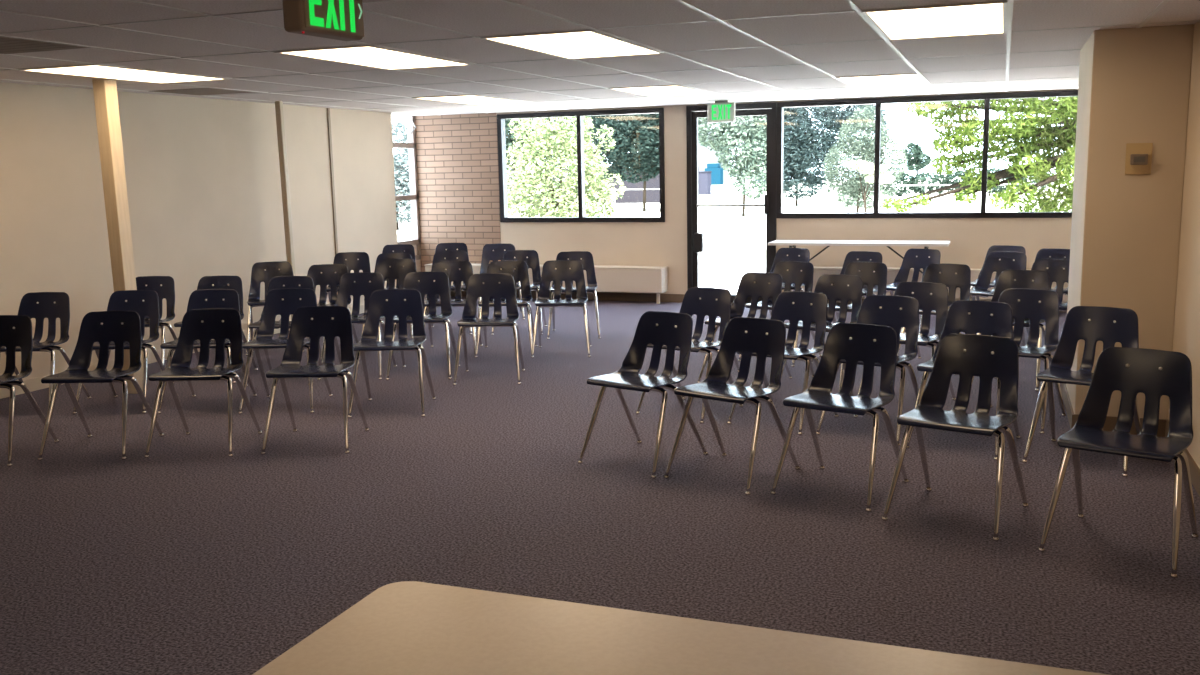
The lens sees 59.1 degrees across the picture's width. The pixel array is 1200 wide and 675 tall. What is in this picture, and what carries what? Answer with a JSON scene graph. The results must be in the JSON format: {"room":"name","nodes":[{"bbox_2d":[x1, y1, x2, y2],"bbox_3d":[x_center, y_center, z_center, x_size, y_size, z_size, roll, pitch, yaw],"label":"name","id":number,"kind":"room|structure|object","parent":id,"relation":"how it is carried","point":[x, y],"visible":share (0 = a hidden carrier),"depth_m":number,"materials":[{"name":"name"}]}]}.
{"room":"meeting room","nodes":[
{"label":"meeting room","id":0,"kind":"room"},
{"bbox_2d":[0,82,397,380],"bbox_3d":[-4.725,-0.552,6.787,0.200,2.250,12.580,2,10,21],"label":"wall","id":1,"kind":"structure","parent":0,"point":[204,193],"depth_m":9.23,"materials":[{"name":"beige paint"}]},
{"bbox_2d":[0,304,363,398],"bbox_3d":[-4.604,0.515,6.919,0.012,0.095,12.580,2,10,21],"label":"baseboard","id":2,"kind":"structure","parent":1,"relation":"attached to","point":[33,384],"depth_m":8.02,"materials":[{"name":"beige paint"}]},
{"bbox_2d":[327,108,337,292],"bbox_3d":[-2.855,-1.320,11.392,0.016,2.246,0.035,2,10,21],"label":"trim","id":3,"kind":"structure","parent":1,"relation":"attached to","point":[328,109],"depth_m":11.33,"materials":[{"name":"brown"}]},
{"bbox_2d":[416,260,420,271],"bbox_3d":[-2.483,-1.604,13.122,0.160,2.250,1.020,2,10,21],"label":"wall","id":4,"kind":"structure","parent":0,"point":[418,265],"depth_m":13.45,"materials":[{"name":"beige paint"}]},
{"bbox_2d":[393,116,420,259],"bbox_3d":[-2.420,-1.818,12.981,0.181,1.786,0.830,2,10,21],"label":"window","id":5,"kind":"structure","parent":4,"relation":"in","point":[411,136],"depth_m":13.27,"materials":[{"name":"brown metal"}]},
{"bbox_2d":[415,113,500,271],"bbox_3d":[-1.731,-1.643,13.271,1.140,2.250,0.204,2,10,21],"label":"brick wall","id":6,"kind":"structure","parent":0,"point":[457,154],"depth_m":13.13,"materials":[{"name":"beige brick"}]},
{"bbox_2d":[0,296,1199,674],"bbox_3d":[-0.965,0.689,6.059,7.940,0.120,13.600,2,10,21],"label":"floor","id":7,"kind":"structure","parent":0,"point":[189,557],"depth_m":4.75,"materials":[{"name":"carpet"}]},
{"bbox_2d":[0,315,58,466],"bbox_3d":[-3.490,0.290,6.035,0.504,0.775,0.547,-1,9,1],"label":"chair","id":8,"kind":"object","parent":7,"relation":"on","point":[15,330],"visible":0.99,"depth_m":6.17,"materials":[{"name":"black plastic"}]},
{"bbox_2d":[0,292,90,402],"bbox_3d":[-3.898,0.100,7.277,0.504,0.775,0.547,-1,9,4],"label":"chair","id":9,"kind":"object","parent":7,"relation":"on","point":[39,306],"visible":0.72,"depth_m":7.43,"materials":[{"name":"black plastic"}]},
{"bbox_2d":[38,311,163,460],"bbox_3d":[-2.903,0.262,6.134,0.504,0.775,0.547,-1,9,2],"label":"chair","id":10,"kind":"object","parent":7,"relation":"on","point":[103,327],"visible":1,"depth_m":6.26,"materials":[{"name":"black plastic"}]},
{"bbox_2d":[92,79,142,393],"bbox_3d":[-3.469,-0.716,7.657,0.202,2.250,0.172,2,10,21],"label":"wooden post","id":11,"kind":"object","parent":7,"relation":"on","point":[105,90],"visible":0.77,"depth_m":7.58,"materials":[{"name":"beige paint"}]},
{"bbox_2d":[73,290,176,413],"bbox_3d":[-3.277,0.087,7.284,0.504,0.775,0.547,-1,9,3],"label":"chair","id":12,"kind":"object","parent":7,"relation":"on","point":[143,302],"visible":0.58,"depth_m":7.43,"materials":[{"name":"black plastic"}]},
{"bbox_2d":[101,276,190,383],"bbox_3d":[-3.587,-0.074,8.333,0.504,0.775,0.547,-1,9,4],"label":"chair","id":13,"kind":"object","parent":7,"relation":"on","point":[164,286],"visible":0.5,"depth_m":8.48,"materials":[{"name":"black plastic"}]},
{"bbox_2d":[144,309,261,457],"bbox_3d":[-2.308,0.249,6.145,0.504,0.775,0.547,-1,9,2],"label":"chair","id":14,"kind":"object","parent":7,"relation":"on","point":[204,325],"visible":1,"depth_m":6.28,"materials":[{"name":"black plastic"}]},
{"bbox_2d":[158,289,256,413],"bbox_3d":[-2.698,0.081,7.247,0.504,0.775,0.547,-1,9,2],"label":"chair","id":15,"kind":"object","parent":7,"relation":"on","point":[206,298],"visible":0.49,"depth_m":7.41,"materials":[{"name":"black plastic"}]},
{"bbox_2d":[173,276,257,383],"bbox_3d":[-3.014,-0.072,8.251,0.504,0.775,0.547,-1,9,2],"label":"chair","id":16,"kind":"object","parent":7,"relation":"on","point":[206,282],"visible":0.36,"depth_m":8.42,"materials":[{"name":"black plastic"}]},
{"bbox_2d":[246,261,304,355],"bbox_3d":[-2.938,-0.278,9.535,0.504,0.775,0.547,-4,9,-15],"label":"chair","id":17,"kind":"object","parent":7,"relation":"on","point":[264,272],"visible":0.49,"depth_m":9.66,"materials":[{"name":"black plastic"}]},
{"bbox_2d":[238,288,332,413],"bbox_3d":[-2.141,0.079,7.192,0.504,0.775,0.547,-1,9,1],"label":"chair","id":18,"kind":"object","parent":7,"relation":"on","point":[283,302],"visible":0.75,"depth_m":7.34,"materials":[{"name":"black plastic"}]},
{"bbox_2d":[275,101,295,320],"bbox_3d":[-3.014,-1.133,10.224,0.110,2.250,0.090,2,10,21],"label":"metal pole","id":19,"kind":"object","parent":7,"relation":"on","point":[279,111],"visible":0.59,"depth_m":10.15,"materials":[{"name":"beige"}]},
{"bbox_2d":[247,276,324,386],"bbox_3d":[-2.406,-0.061,8.108,0.504,0.775,0.547,-1,9,1],"label":"chair","id":20,"kind":"object","parent":7,"relation":"on","point":[278,282],"visible":0.37,"depth_m":8.27,"materials":[{"name":"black plastic"}]},
{"bbox_2d":[261,306,368,454],"bbox_3d":[-1.660,0.233,6.165,0.504,0.775,0.547,-1,9,2],"label":"chair","id":21,"kind":"object","parent":7,"relation":"on","point":[313,322],"visible":1,"depth_m":6.30,"materials":[{"name":"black plastic"}]},
{"bbox_2d":[305,264,357,342],"bbox_3d":[-2.376,-0.224,9.128,0.504,0.775,0.547,-1,9,0],"label":"chair","id":22,"kind":"object","parent":7,"relation":"on","point":[323,275],"visible":0.42,"depth_m":9.29,"materials":[{"name":"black plastic"}]},
{"bbox_2d":[325,252,370,303],"bbox_3d":[-2.493,-0.442,10.509,0.504,0.775,0.547,-1,9,0],"label":"chair","id":23,"kind":"object","parent":7,"relation":"on","point":[355,261],"visible":0.33,"depth_m":10.67,"materials":[{"name":"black plastic"}]},
{"bbox_2d":[317,272,396,379],"bbox_3d":[-1.904,-0.100,8.286,0.504,0.775,0.547,-1,9,4],"label":"chair","id":24,"kind":"object","parent":7,"relation":"on","point":[357,284],"visible":0.57,"depth_m":8.44,"materials":[{"name":"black plastic"}]},
{"bbox_2d":[361,253,412,337],"bbox_3d":[-2.026,-0.414,10.276,0.504,0.775,0.547,-1,9,2],"label":"chair","id":25,"kind":"object","parent":7,"relation":"on","point":[383,255],"visible":0.24,"depth_m":10.44,"materials":[{"name":"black plastic"}]},
{"bbox_2d":[348,289,435,417],"bbox_3d":[-1.381,0.091,7.022,0.504,0.775,0.547,-1,9,1],"label":"chair","id":26,"kind":"object","parent":7,"relation":"on","point":[389,303],"visible":0.99,"depth_m":7.16,"materials":[{"name":"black plastic"}]},
{"bbox_2d":[364,258,425,340],"bbox_3d":[-1.873,-0.309,9.597,0.504,0.775,0.547,-1,9,2],"label":"chair","id":27,"kind":"object","parent":7,"relation":"on","point":[391,269],"visible":0.36,"depth_m":9.76,"materials":[{"name":"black plastic"}]},
{"bbox_2d":[382,244,416,280],"bbox_3d":[-2.221,-0.609,11.527,0.504,0.775,0.547,-1,9,2],"label":"chair","id":28,"kind":"object","parent":7,"relation":"on","point":[396,248],"visible":0.21,"depth_m":11.70,"materials":[{"name":"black plastic"}]},
{"bbox_2d":[386,272,459,379],"bbox_3d":[-1.377,-0.104,8.244,0.504,0.775,0.547,-1,9,2],"label":"chair","id":29,"kind":"object","parent":7,"relation":"on","point":[432,284],"visible":0.7,"depth_m":8.39,"materials":[{"name":"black plastic"}]},
{"bbox_2d":[424,251,471,334],"bbox_3d":[-1.486,-0.447,10.419,0.504,0.775,0.547,-1,9,1],"label":"chair","id":30,"kind":"object","parent":7,"relation":"on","point":[440,255],"visible":0.39,"depth_m":10.58,"materials":[{"name":"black plastic"}]},
{"bbox_2d":[420,261,482,355],"bbox_3d":[-1.299,-0.259,9.210,0.504,0.775,0.547,-1,9,1],"label":"chair","id":31,"kind":"object","parent":7,"relation":"on","point":[456,271],"visible":0.59,"depth_m":9.37,"materials":[{"name":"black plastic"}]},
{"bbox_2d":[453,273,524,385],"bbox_3d":[-0.835,-0.075,7.998,0.504,0.775,0.547,-1,9,1],"label":"chair","id":32,"kind":"object","parent":7,"relation":"on","point":[486,285],"visible":1,"depth_m":8.14,"materials":[{"name":"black plastic"}]},
{"bbox_2d":[478,243,524,319],"bbox_3d":[-1.071,-0.602,11.343,0.504,0.775,0.547,-2,9,-5],"label":"chair","id":33,"kind":"object","parent":7,"relation":"on","point":[494,252],"visible":0.32,"depth_m":11.50,"materials":[{"name":"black plastic"}]},
{"bbox_2d":[474,261,536,357],"bbox_3d":[-0.808,-0.255,9.127,0.504,0.775,0.547,-1,9,2],"label":"chair","id":34,"kind":"object","parent":7,"relation":"on","point":[518,270],"visible":0.63,"depth_m":9.27,"materials":[{"name":"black plastic"}]},
{"bbox_2d":[491,250,546,334],"bbox_3d":[-0.789,-0.449,10.343,0.504,0.775,0.547,-1,9,3],"label":"chair","id":35,"kind":"object","parent":7,"relation":"on","point":[531,257],"visible":0.5,"depth_m":10.49,"materials":[{"name":"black plastic"}]},
{"bbox_2d":[424,263,667,303],"bbox_3d":[-0.695,-0.660,12.788,3.098,0.420,0.243,2,10,21],"label":"baseboard heater","id":36,"kind":"object","parent":7,"relation":"on","point":[631,279],"visible":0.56,"depth_m":12.29,"materials":[{"name":"beige metal"}]},
{"bbox_2d":[531,260,591,357],"bbox_3d":[-0.326,-0.255,9.067,0.504,0.775,0.547,-1,9,2],"label":"chair","id":37,"kind":"object","parent":7,"relation":"on","point":[557,271],"visible":1,"depth_m":9.21,"materials":[{"name":"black plastic"}]},
{"bbox_2d":[547,251,600,338],"bbox_3d":[-0.243,-0.411,10.036,0.504,0.775,0.547,-1,9,2],"label":"chair","id":38,"kind":"object","parent":7,"relation":"on","point":[585,257],"visible":0.56,"depth_m":10.17,"materials":[{"name":"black plastic"}]},
{"bbox_2d":[578,311,707,478],"bbox_3d":[0.235,0.276,5.657,0.504,0.775,0.547,6,11,37],"label":"chair","id":39,"kind":"object","parent":7,"relation":"on","point":[673,330],"visible":0.99,"depth_m":5.72,"materials":[{"name":"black plastic"}]},
{"bbox_2d":[252,581,1108,674],"bbox_3d":[0.309,0.947,1.540,1.830,0.740,0.760,2,10,21],"label":"folding table","id":40,"kind":"object","parent":7,"relation":"on","point":[405,627],"visible":1,"depth_m":1.82,"materials":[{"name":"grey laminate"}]},
{"bbox_2d":[636,287,742,423],"bbox_3d":[0.582,0.090,6.783,0.504,0.775,0.547,6,11,36],"label":"chair","id":41,"kind":"object","parent":7,"relation":"on","point":[701,302],"visible":0.66,"depth_m":6.87,"materials":[{"name":"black plastic"}]},
{"bbox_2d":[664,317,799,495],"bbox_3d":[0.677,0.315,5.354,0.504,0.775,0.547,6,12,39],"label":"chair","id":42,"kind":"object","parent":7,"relation":"on","point":[762,337],"visible":1,"depth_m":5.41,"materials":[{"name":"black plastic"}]},
{"bbox_2d":[697,272,791,382],"bbox_3d":[1.061,-0.064,7.688,0.504,0.775,0.547,6,12,39],"label":"chair","id":43,"kind":"object","parent":7,"relation":"on","point":[755,285],"visible":0.51,"depth_m":7.82,"materials":[{"name":"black plastic"}]},
{"bbox_2d":[738,261,821,366],"bbox_3d":[1.465,-0.208,8.545,0.504,0.775,0.547,6,11,37],"label":"chair","id":44,"kind":"object","parent":7,"relation":"on","point":[798,273],"visible":0.45,"depth_m":8.64,"materials":[{"name":"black plastic"}]},
{"bbox_2d":[727,291,838,434],"bbox_3d":[1.130,0.130,6.463,0.504,0.775,0.547,6,11,37],"label":"chair","id":45,"kind":"object","parent":7,"relation":"on","point":[793,306],"visible":0.73,"depth_m":6.54,"materials":[{"name":"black plastic"}]},
{"bbox_2d":[769,248,809,315],"bbox_3d":[1.717,-0.441,9.979,0.504,0.775,0.547,6,11,37],"label":"chair","id":46,"kind":"object","parent":7,"relation":"on","point":[783,254],"visible":0.31,"depth_m":10.11,"materials":[{"name":"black plastic"}]},
{"bbox_2d":[781,274,862,390],"bbox_3d":[1.585,-0.035,7.442,0.504,0.775,0.547,6,11,38],"label":"chair","id":47,"kind":"object","parent":7,"relation":"on","point":[844,288],"visible":0.44,"depth_m":7.53,"materials":[{"name":"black plastic"}]},
{"bbox_2d":[770,323,908,511],"bbox_3d":[1.166,0.350,5.074,0.504,0.775,0.547,5,11,36],"label":"chair","id":48,"kind":"object","parent":7,"relation":"on","point":[869,344],"visible":1,"depth_m":5.14,"materials":[{"name":"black plastic"}]},
{"bbox_2d":[813,251,881,341],"bbox_3d":[2.250,-0.361,9.412,0.504,0.775,0.547,6,11,37],"label":"chair","id":49,"kind":"object","parent":7,"relation":"on","point":[853,256],"visible":0.27,"depth_m":9.54,"materials":[{"name":"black plastic"}]},
{"bbox_2d":[811,262,886,363],"bbox_3d":[2.010,-0.190,8.366,0.504,0.775,0.547,6,11,37],"label":"chair","id":50,"kind":"object","parent":7,"relation":"on","point":[871,273],"visible":0.41,"depth_m":8.46,"materials":[{"name":"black plastic"}]},
{"bbox_2d":[768,240,949,273],"bbox_3d":[2.685,-0.620,11.047,1.800,0.755,0.460,2,10,21],"label":"folding table","id":51,"kind":"object","parent":7,"relation":"on","point":[791,243],"visible":0.59,"depth_m":10.88,"materials":[{"name":"white plastic"}]},
{"bbox_2d":[816,295,918,445],"bbox_3d":[1.606,0.166,6.175,0.504,0.775,0.547,5,11,36],"label":"chair","id":52,"kind":"object","parent":7,"relation":"on","point":[897,312],"visible":0.54,"depth_m":6.24,"materials":[{"name":"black plastic"}]},
{"bbox_2d":[858,282,955,400],"bbox_3d":[1.997,0.050,6.857,0.504,0.775,0.547,6,11,36],"label":"chair","id":53,"kind":"object","parent":7,"relation":"on","point":[930,296],"visible":0.55,"depth_m":6.93,"materials":[{"name":"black plastic"}]},
{"bbox_2d":[886,248,940,332],"bbox_3d":[2.808,-0.400,9.588,0.504,0.775,0.547,8,13,44],"label":"chair","id":54,"kind":"object","parent":7,"relation":"on","point":[917,259],"visible":0.52,"depth_m":9.72,"materials":[{"name":"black plastic"}]},
{"bbox_2d":[897,263,970,375],"bbox_3d":[2.577,-0.159,8.096,0.504,0.775,0.547,6,11,36],"label":"chair","id":55,"kind":"object","parent":7,"relation":"on","point":[953,276],"visible":0.38,"depth_m":8.19,"materials":[{"name":"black plastic"}]},
{"bbox_2d":[801,266,1067,301],"bbox_3d":[3.524,-0.509,11.244,3.128,0.442,0.173,2,10,21],"label":"baseboard heater","id":56,"kind":"object","parent":7,"relation":"on","point":[892,272],"visible":0.02,"depth_m":11.27,"materials":[{"name":"beige metal"}]},
{"bbox_2d":[882,334,1028,541],"bbox_3d":[1.593,0.405,4.675,0.504,0.775,0.547,5,11,36],"label":"chair","id":57,"kind":"object","parent":7,"relation":"on","point":[966,355],"visible":1,"depth_m":4.74,"materials":[{"name":"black plastic"}]},
{"bbox_2d":[907,300,1019,460],"bbox_3d":[2.029,0.209,5.854,0.504,0.775,0.547,5,11,35],"label":"chair","id":58,"kind":"object","parent":7,"relation":"on","point":[988,318],"visible":0.4,"depth_m":5.96,"materials":[{"name":"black plastic"}]},
{"bbox_2d":[970,245,1025,300],"bbox_3d":[3.658,-0.445,9.762,0.504,0.775,0.547,6,12,40],"label":"chair","id":59,"kind":"object","parent":7,"relation":"on","point":[994,247],"visible":0.3,"depth_m":9.89,"materials":[{"name":"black plastic"}]},
{"bbox_2d":[970,251,1028,335],"bbox_3d":[3.398,-0.337,9.117,0.504,0.775,0.547,7,12,43],"label":"chair","id":60,"kind":"object","parent":7,"relation":"on","point":[996,261],"visible":0.59,"depth_m":9.25,"materials":[{"name":"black plastic"}]},
{"bbox_2d":[977,270,1050,391],"bbox_3d":[2.929,-0.071,7.501,0.504,0.775,0.547,5,11,36],"label":"chair","id":61,"kind":"object","parent":7,"relation":"on","point":[1020,279],"visible":0.38,"depth_m":7.61,"materials":[{"name":"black plastic"}]},
{"bbox_2d":[971,288,1065,433],"bbox_3d":[2.503,0.117,6.371,0.504,0.775,0.547,6,11,37],"label":"chair","id":62,"kind":"object","parent":7,"relation":"on","point":[1036,305],"visible":0.64,"depth_m":6.44,"materials":[{"name":"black plastic"}]},
{"bbox_2d":[1013,259,1069,345],"bbox_3d":[3.494,-0.208,8.293,0.504,0.775,0.547,6,11,37],"label":"chair","id":63,"kind":"object","parent":7,"relation":"on","point":[1057,270],"visible":0.31,"depth_m":8.41,"materials":[{"name":"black plastic"}]},
{"bbox_2d":[1013,248,1069,328],"bbox_3d":[3.939,-0.375,9.290,0.504,0.775,0.547,6,11,37],"label":"chair","id":64,"kind":"object","parent":7,"relation":"on","point":[1045,253],"visible":0.22,"depth_m":9.43,"materials":[{"name":"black plastic"}]},
{"bbox_2d":[1022,306,1140,476],"bbox_3d":[2.550,0.252,5.520,0.504,0.775,0.547,6,11,36],"label":"chair","id":65,"kind":"object","parent":7,"relation":"on","point":[1090,324],"visible":0.7,"depth_m":5.64,"materials":[{"name":"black plastic"}]},
{"bbox_2d":[1038,347,1198,578],"bbox_3d":[2.115,0.462,4.253,0.504,0.775,0.547,6,11,38],"label":"chair","id":66,"kind":"object","parent":7,"relation":"on","point":[1154,373],"visible":1,"depth_m":4.31,"materials":[{"name":"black plastic"}]},
{"bbox_2d":[1066,24,1193,418],"bbox_3d":[3.150,-0.649,6.409,0.483,2.250,1.150,2,10,21],"label":"wall pier","id":67,"kind":"object","parent":7,"relation":"on","point":[1134,84],"visible":0.68,"depth_m":5.85,"materials":[{"name":"beige paint"}]},
{"bbox_2d":[1061,383,1165,436],"bbox_3d":[3.159,0.413,6.581,0.483,0.100,1.172,2,10,21],"label":"baseboard","id":68,"kind":"object","parent":67,"relation":"attached to","point":[1110,422],"visible":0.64,"depth_m":6.06,"materials":[{"name":"brown plastic"}]},
{"bbox_2d":[1125,143,1152,174],"bbox_3d":[2.943,-0.976,5.784,0.130,0.170,0.047,2,10,21],"label":"thermostat","id":69,"kind":"object","parent":67,"relation":"attached to","point":[1138,160],"visible":1,"depth_m":5.79,"materials":[{"name":"beige plastic"}]},
{"bbox_2d":[0,0,1199,118],"bbox_3d":[-1.065,-1.741,5.747,8.490,0.280,14.100,2,10,21],"label":"ceiling","id":70,"kind":"structure","parent":0,"point":[478,18],"depth_m":6.17,"materials":[{"name":"tile"}]},
{"bbox_2d":[0,36,89,53],"bbox_3d":[-3.112,-1.518,5.497,0.625,0.008,0.590,2,10,21],"label":"ceiling vent","id":71,"kind":"object","parent":70,"relation":"in","point":[8,45],"visible":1,"depth_m":5.56,"materials":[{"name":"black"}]},
{"bbox_2d":[19,64,226,82],"bbox_3d":[-3.175,-1.780,7.164,0.629,0.012,1.224,2,10,21],"label":"recessed light","id":72,"kind":"object","parent":70,"relation":"in","point":[98,71],"visible":1,"depth_m":7.09,"materials":[{"name":"white plastic"}]},
{"bbox_2d":[151,88,255,94],"bbox_3d":[-3.266,-2.033,8.757,0.625,0.008,0.590,2,10,21],"label":"ceiling vent","id":73,"kind":"object","parent":70,"relation":"in","point":[194,91],"visible":1,"depth_m":8.72,"materials":[{"name":"beige metal"}]},
{"bbox_2d":[282,0,363,40],"bbox_3d":[-0.929,-1.132,3.566,0.092,0.242,0.325,3,10,25],"label":"exit sign","id":74,"kind":"object","parent":70,"relation":"hanging from","point":[342,20],"visible":1,"depth_m":3.52,"materials":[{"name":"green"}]},
{"bbox_2d":[274,45,472,69],"bbox_3d":[-1.342,-1.708,6.478,0.629,0.012,1.224,2,10,21],"label":"recessed light","id":75,"kind":"object","parent":70,"relation":"in","point":[367,55],"visible":0.96,"depth_m":6.39,"materials":[{"name":"white plastic"}]},
{"bbox_2d":[414,95,524,104],"bbox_3d":[-1.250,-2.331,10.384,0.629,0.012,1.224,2,10,21],"label":"recessed light","id":76,"kind":"object","parent":70,"relation":"in","point":[463,99],"visible":0.96,"depth_m":10.34,"materials":[{"name":"white plastic"}]},
{"bbox_2d":[480,30,663,58],"bbox_3d":[-0.119,-1.659,6.021,0.629,0.012,1.224,2,10,21],"label":"recessed light","id":77,"kind":"object","parent":70,"relation":"in","point":[584,43],"visible":0.91,"depth_m":5.93,"materials":[{"name":"white plastic"}]},
{"bbox_2d":[0,0,1199,114],"bbox_3d":[-0.934,-1.584,5.615,7.640,0.014,13.400,2,10,21],"label":"trim","id":78,"kind":"structure","parent":70,"relation":"attached to","point":[851,3],"depth_m":6.39,"materials":[{"name":"white"}]},
{"bbox_2d":[608,85,713,96],"bbox_3d":[0.583,-2.258,9.698,0.629,0.012,1.224,2,10,21],"label":"recessed light","id":79,"kind":"object","parent":70,"relation":"in","point":[668,90],"visible":0.94,"depth_m":9.64,"materials":[{"name":"white plastic"}]},
{"bbox_2d":[707,100,734,122],"bbox_3d":[1.303,-2.427,11.373,0.300,0.225,0.054,2,10,21],"label":"exit sign","id":80,"kind":"object","parent":70,"relation":"hanging from","point":[719,111],"visible":1,"depth_m":11.35,"materials":[{"name":"green plastic"}]},
{"bbox_2d":[836,73,926,87],"bbox_3d":[2.417,-2.185,9.012,0.629,0.012,1.224,2,10,21],"label":"recessed light","id":81,"kind":"object","parent":70,"relation":"in","point":[896,79],"visible":0.93,"depth_m":8.95,"materials":[{"name":"white plastic"}]},
{"bbox_2d":[861,1,1007,39],"bbox_3d":[1.714,-1.587,5.334,0.629,0.012,1.224,2,10,21],"label":"recessed light","id":82,"kind":"object","parent":70,"relation":"in","point":[988,17],"visible":1,"depth_m":5.23,"materials":[{"name":"white plastic"}]},
{"bbox_2d":[496,89,1077,302],"bbox_3d":[1.929,-1.498,11.903,6.680,2.250,0.200,2,10,21],"label":"wall","id":83,"kind":"structure","parent":0,"point":[609,243],"depth_m":11.80,"materials":[{"name":"beige paint"}]},
{"bbox_2d":[497,108,664,221],"bbox_3d":[-0.230,-2.022,12.568,2.103,1.296,0.110,2,10,21],"label":"window","id":84,"kind":"structure","parent":83,"relation":"in","point":[579,115],"depth_m":12.54,"materials":[{"name":"brown metal"}]},
{"bbox_2d":[686,102,776,303],"bbox_3d":[1.491,-1.495,11.981,1.025,2.236,0.205,2,10,21],"label":"door","id":85,"kind":"structure","parent":83,"relation":"in","point":[695,240],"depth_m":11.92,"materials":[{"name":"brown metal"}]},
{"bbox_2d":[439,290,1066,312],"bbox_3d":[1.464,-0.436,12.143,7.640,0.095,0.012,2,10,21],"label":"baseboard","id":86,"kind":"structure","parent":83,"relation":"attached to","point":[647,297],"depth_m":12.56,"materials":[{"name":"brown plastic"}]},
{"bbox_2d":[776,90,1077,217],"bbox_3d":[3.493,-1.898,11.171,3.260,1.264,0.110,2,10,21],"label":"window","id":87,"kind":"structure","parent":83,"relation":"in","point":[1068,93],"depth_m":11.22,"materials":[{"name":"brown metal"}]},
{"bbox_2d":[1168,21,1199,468],"bbox_3d":[2.792,-0.340,4.511,0.200,2.250,13.600,2,10,21],"label":"wall","id":88,"kind":"structure","parent":0,"point":[1186,338],"depth_m":5.47,"materials":[{"name":"beige paint"}]},
{"bbox_2d":[1165,419,1199,495],"bbox_3d":[2.679,0.733,4.625,0.012,0.100,13.400,2,10,21],"label":"baseboard","id":89,"kind":"structure","parent":88,"relation":"attached to","point":[1194,469],"depth_m":5.10,"materials":[{"name":"brown plastic"}]},
{"label":"outside","id":90,"kind":"structure","parent":0,"visible":0},
{"bbox_2d":[397,177,1073,259],"bbox_3d":[13.890,-8.792,64.721,120.000,0.100,108.000,2,10,21],"label":"ground","id":91,"kind":"structure","parent":90,"point":[728,234],"depth_m":38.91,"materials":[{"name":"white concrete"}]},
{"bbox_2d":[392,121,410,229],"bbox_3d":[-6.252,-4.868,31.886,4.200,3.263,1.956,4,11,31],"label":"tree","id":92,"kind":"object","parent":91,"relation":"on","point":[402,184],"visible":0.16,"depth_m":31.26,"materials":[{"name":"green plant"}]},
{"bbox_2d":[505,116,593,169],"bbox_3d":[-3.489,-10.881,59.099,8.640,6.478,3.344,2,10,21],"label":"tree","id":93,"kind":"object","parent":91,"relation":"on","point":[509,137],"visible":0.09,"depth_m":58.29,"materials":[{"name":"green plant"}]},
{"bbox_2d":[506,116,625,216],"bbox_3d":[-0.684,-2.613,18.231,2.608,2.875,1.308,6,12,39],"label":"tree","id":94,"kind":"object","parent":91,"relation":"on","point":[554,136],"visible":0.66,"depth_m":17.92,"materials":[{"name":"green plant"}]},
{"bbox_2d":[507,166,698,203],"bbox_3d":[-1.525,-7.643,53.495,13.497,1.760,0.070,2,10,21],"label":"wooden fence","id":95,"kind":"object","parent":91,"relation":"on","point":[629,196],"visible":0.16,"depth_m":52.30,"materials":[{"name":"white"}]},
{"bbox_2d":[587,113,659,211],"bbox_3d":[1.475,-7.395,41.571,4.088,4.902,2.631,6,12,40],"label":"broadleaf tree","id":96,"kind":"object","parent":91,"relation":"on","point":[635,134],"visible":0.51,"depth_m":40.92,"materials":[{"name":"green plant"}]},
{"bbox_2d":[699,171,711,194],"bbox_3d":[6.215,-9.290,63.717,0.800,1.400,0.940,2,10,21],"label":"dumpster","id":97,"kind":"object","parent":91,"relation":"on","point":[704,176],"visible":0.73,"depth_m":63.29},
{"bbox_2d":[698,133,728,183],"bbox_3d":[10.016,-17.733,104.236,4.800,5.300,5.600,2,10,21],"label":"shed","id":98,"kind":"object","parent":91,"relation":"on","point":[705,156],"visible":0.08,"depth_m":101.65,"materials":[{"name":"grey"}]},
{"bbox_2d":[698,115,766,215],"bbox_3d":[4.088,-6.460,36.344,3.954,4.593,1.979,2,10,21],"label":"tree","id":99,"kind":"object","parent":91,"relation":"on","point":[729,134],"visible":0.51,"depth_m":35.68,"materials":[{"name":"green plant"}]},
{"bbox_2d":[742,104,890,205],"bbox_3d":[8.821,-8.175,43.888,6.182,5.425,2.591,3,10,24],"label":"tree","id":100,"kind":"object","parent":91,"relation":"on","point":[802,151],"visible":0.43,"depth_m":43.51,"materials":[{"name":"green plant"}]},
{"bbox_2d":[822,104,907,212],"bbox_3d":[7.228,-4.690,28.946,2.326,3.300,1.554,2,10,21],"label":"tree","id":101,"kind":"object","parent":91,"relation":"on","point":[867,154],"visible":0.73,"depth_m":28.71,"materials":[{"name":"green plant"}]},
{"bbox_2d":[845,159,894,212],"bbox_3d":[5.414,-2.681,21.317,1.005,1.797,0.668,2,10,21],"label":"tree","id":102,"kind":"object","parent":91,"relation":"on","point":[865,166],"visible":0.77,"depth_m":21.12,"materials":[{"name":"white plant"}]},
{"bbox_2d":[902,141,931,193],"bbox_3d":[17.581,-9.450,58.856,1.728,2.903,1.269,2,10,21],"label":"tree","id":103,"kind":"object","parent":91,"relation":"on","point":[918,162],"visible":0.97,"depth_m":58.59,"materials":[{"name":"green plant"}]},
{"bbox_2d":[846,167,1053,196],"bbox_3d":[17.230,-7.710,52.800,10.078,1.441,1.037,2,10,21],"label":"hedge","id":104,"kind":"object","parent":91,"relation":"on","point":[922,177],"visible":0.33,"depth_m":52.84,"materials":[{"name":"green plant"}]},
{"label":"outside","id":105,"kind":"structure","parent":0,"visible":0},
{"bbox_2d":[699,259,765,294],"bbox_3d":[3.147,-0.802,15.459,13.000,0.012,6.990,2,10,21],"label":"path","id":106,"kind":"structure","parent":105,"point":[723,274],"depth_m":17.29,"materials":[{"name":"concrete"}]},
{"bbox_2d":[880,96,1077,211],"bbox_3d":[5.679,-2.035,13.756,4.049,2.892,1.604,2,10,21],"label":"tree","id":107,"kind":"object","parent":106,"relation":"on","point":[1028,136],"visible":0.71,"depth_m":13.64,"materials":[{"name":"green plant"}]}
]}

